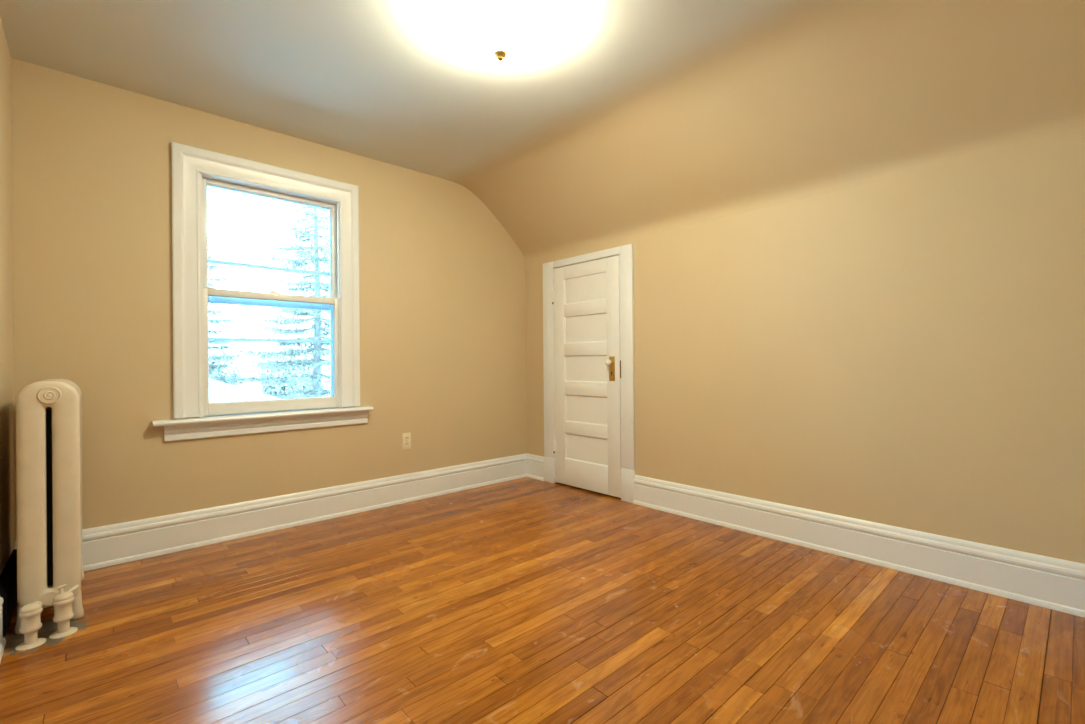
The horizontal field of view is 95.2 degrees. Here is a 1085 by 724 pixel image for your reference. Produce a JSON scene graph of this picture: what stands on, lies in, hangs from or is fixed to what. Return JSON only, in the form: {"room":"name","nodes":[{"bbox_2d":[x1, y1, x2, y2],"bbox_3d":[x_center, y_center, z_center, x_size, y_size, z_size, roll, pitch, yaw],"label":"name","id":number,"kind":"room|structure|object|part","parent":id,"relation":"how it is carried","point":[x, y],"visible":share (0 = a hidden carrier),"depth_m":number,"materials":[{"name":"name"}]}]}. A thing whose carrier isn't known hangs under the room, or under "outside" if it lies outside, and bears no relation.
{"room":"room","nodes":[
{"label":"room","id":0,"kind":"room"},
{"bbox_2d":[0,17,14,574],"bbox_3d":[-1.358,-0.253,0.971,0.150,2.870,3.720,0,0,-43],"label":"wall","id":1,"kind":"structure","parent":0,"point":[7,529],"depth_m":2.19,"materials":[{"name":"beige paint"}]},
{"bbox_2d":[0,597,5,661],"bbox_3d":[-1.038,0.955,0.766,0.031,0.208,3.000,0,0,-43],"label":"baseboard","id":2,"kind":"structure","parent":1,"relation":"attached to","point":[2,640],"depth_m":1.84,"materials":[{"name":"white paint"}]},
{"bbox_2d":[0,549,16,635],"bbox_3d":[-2.286,0.967,2.125,0.028,0.210,0.620,0,0,-43],"label":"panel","id":3,"kind":"object","parent":1,"relation":"attached to","point":[8,577],"visible":0.64,"depth_m":2.02,"materials":[{"name":"black"}]},
{"bbox_2d":[46,409,52,585],"bbox_3d":[-2.009,0.551,2.018,0.015,0.715,0.006,0,0,-43],"label":"slot","id":4,"kind":"object","parent":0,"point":[49,416],"depth_m":2.02,"materials":[{"name":"black"}]},
{"bbox_2d":[11,58,526,540],"bbox_3d":[-1.412,-0.250,3.553,3.560,2.870,0.160,0,0,-43],"label":"wall","id":5,"kind":"structure","parent":0,"point":[442,280],"depth_m":2.88,"materials":[{"name":"beige paint"}]},
{"bbox_2d":[152,142,373,441],"bbox_3d":[-1.759,-0.401,3.212,1.238,1.692,0.276,0,0,-43],"label":"window","id":6,"kind":"structure","parent":5,"relation":"in","point":[193,169],"depth_m":3.08,"materials":[{"name":"white paint"}]},
{"bbox_3d":[-1.702,0.337,3.156,1.238,0.027,0.126,0,0,-43],"label":"sill","id":7,"kind":"part","parent":6,"relation":"part of","materials":[{"name":"white paint"}]},
{"bbox_3d":[-1.760,-0.754,3.232,0.802,0.704,0.034,0,0,-43],"label":"sash","id":8,"kind":"part","parent":6,"relation":"part of","materials":[{"name":"white paint"}]},
{"bbox_3d":[-1.794,-0.396,3.271,0.805,1.424,0.022,0,0,-43],"label":"storm frame","id":9,"kind":"part","parent":6,"relation":"part of","materials":[{"name":"glass"}]},
{"bbox_3d":[-1.725,-0.063,3.199,0.802,0.756,0.034,0,0,-43],"label":"sash","id":10,"kind":"part","parent":6,"relation":"part of","materials":[{"name":"white paint"}]},
{"bbox_2d":[14,453,526,570],"bbox_3d":[-1.337,0.960,3.482,3.260,0.208,0.031,0,0,-43],"label":"baseboard","id":11,"kind":"structure","parent":5,"relation":"attached to","point":[114,544],"depth_m":3.13,"materials":[{"name":"white paint"}]},
{"bbox_2d":[402,433,410,449],"bbox_3d":[-1.035,0.603,3.777,0.068,0.124,0.009,0,0,-43],"label":"wall outlet","id":12,"kind":"object","parent":5,"relation":"attached to","point":[406,436],"visible":1,"depth_m":3.77,"materials":[{"name":"beige plastic"}]},
{"bbox_2d":[0,477,1084,723],"bbox_3d":[-0.058,1.112,2.162,3.400,0.120,3.743,0,0,-43],"label":"floor","id":13,"kind":"structure","parent":0,"point":[525,600],"depth_m":1.91,"materials":[{"name":"brown wood"}]},
{"bbox_2d":[14,379,84,650],"bbox_3d":[-2.117,0.574,2.136,0.202,0.992,0.716,0,0,-43],"label":"radiator","id":14,"kind":"object","parent":13,"relation":"on","point":[50,572],"visible":1,"depth_m":1.99,"materials":[{"name":"beige metal"}]},
{"bbox_2d":[0,0,1084,263],"bbox_3d":[-0.103,-1.262,2.131,3.480,0.700,3.820,0,0,-43],"label":"ceiling","id":15,"kind":"structure","parent":0,"point":[642,117],"depth_m":2.46,"materials":[{"name":"paint"}]},
{"bbox_2d":[434,0,564,68],"bbox_3d":[-0.181,-1.388,2.111,0.552,0.208,0.552,0,0,-43],"label":"ceiling light","id":16,"kind":"object","parent":15,"relation":"attached to","point":[497,34],"visible":1,"depth_m":2.02,"materials":[{"name":"glass"}]},
{"bbox_2d":[525,133,1084,563],"bbox_3d":[1.155,0.073,3.271,0.140,2.180,3.720,0,0,-43],"label":"wall","id":17,"kind":"structure","parent":0,"point":[907,351],"depth_m":2.53,"materials":[{"name":"beige paint"}]},
{"bbox_2d":[526,453,543,480],"bbox_3d":[-0.069,0.950,4.487,0.031,0.208,0.262,0,0,-43],"label":"baseboard","id":18,"kind":"structure","parent":17,"relation":"attached to","point":[535,463],"depth_m":4.47,"materials":[{"name":"white paint"}]},
{"bbox_2d":[543,244,634,502],"bbox_3d":[0.331,0.088,4.020,0.108,1.925,0.978,0,0,-43],"label":"door","id":19,"kind":"structure","parent":17,"relation":"in","point":[588,307],"depth_m":3.98,"materials":[{"name":"white paint"}]},
{"bbox_3d":[0.502,0.004,3.781,0.038,0.053,0.053,0,0,-43],"label":"knob","id":20,"kind":"part","parent":19,"relation":"part of","materials":[{"name":"white ceramic"}]},
{"bbox_3d":[0.524,0.052,3.800,0.034,0.189,0.056,0,0,-43],"label":"lock plate","id":21,"kind":"part","parent":19,"relation":"part of","materials":[{"name":"gold metal"}]},
{"bbox_2d":[633,475,1084,617],"bbox_3d":[1.518,0.935,2.755,0.031,0.208,2.479,0,0,-43],"label":"baseboard","id":22,"kind":"structure","parent":17,"relation":"attached to","point":[1056,584],"depth_m":2.49,"materials":[{"name":"white paint"}]},
{"label":"outside","id":23,"kind":"structure","parent":0,"visible":0},
{"bbox_3d":[-24.168,4.483,30.838,120.000,0.498,70.000,0,0,-43],"label":"ground","id":24,"kind":"structure","parent":23,"visible":0},
{"bbox_2d":[209,349,243,386],"bbox_3d":[-15.678,1.671,23.016,3.052,5.666,3.043,0,0,-4],"label":"tree","id":25,"kind":"object","parent":24,"relation":"on","point":[226,361],"visible":0.07,"depth_m":23.27,"materials":[{"name":"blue plant"}]},
{"bbox_2d":[208,210,269,385],"bbox_3d":[-10.912,-0.971,14.892,6.405,10.860,5.158,-1,0,36],"label":"spruce tree","id":26,"kind":"object","parent":24,"relation":"on","point":[212,267],"visible":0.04,"depth_m":15.65,"materials":[{"name":"grey plant"}]},
{"bbox_2d":[209,379,279,401],"bbox_3d":[-5.481,2.229,6.579,3.400,4.547,2.150,0,0,-43],"label":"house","id":27,"kind":"structure","parent":24,"relation":"on","point":[218,391],"depth_m":6.47,"materials":[{"name":"white"}]},
{"bbox_2d":[236,202,329,398],"bbox_3d":[-5.275,-0.215,12.006,4.047,9.247,4.596,-1,0,9],"label":"spruce tree","id":28,"kind":"object","parent":24,"relation":"on","point":[317,362],"visible":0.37,"depth_m":11.61,"materials":[{"name":"grey plant"}]},
{"bbox_2d":[258,345,322,396],"bbox_3d":[-13.117,1.679,25.946,3.120,5.610,3.407,0,0,-43],"label":"tree","id":29,"kind":"object","parent":24,"relation":"on","point":[278,389],"visible":0.23,"depth_m":25.20,"materials":[{"name":"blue plant"}]}
]}

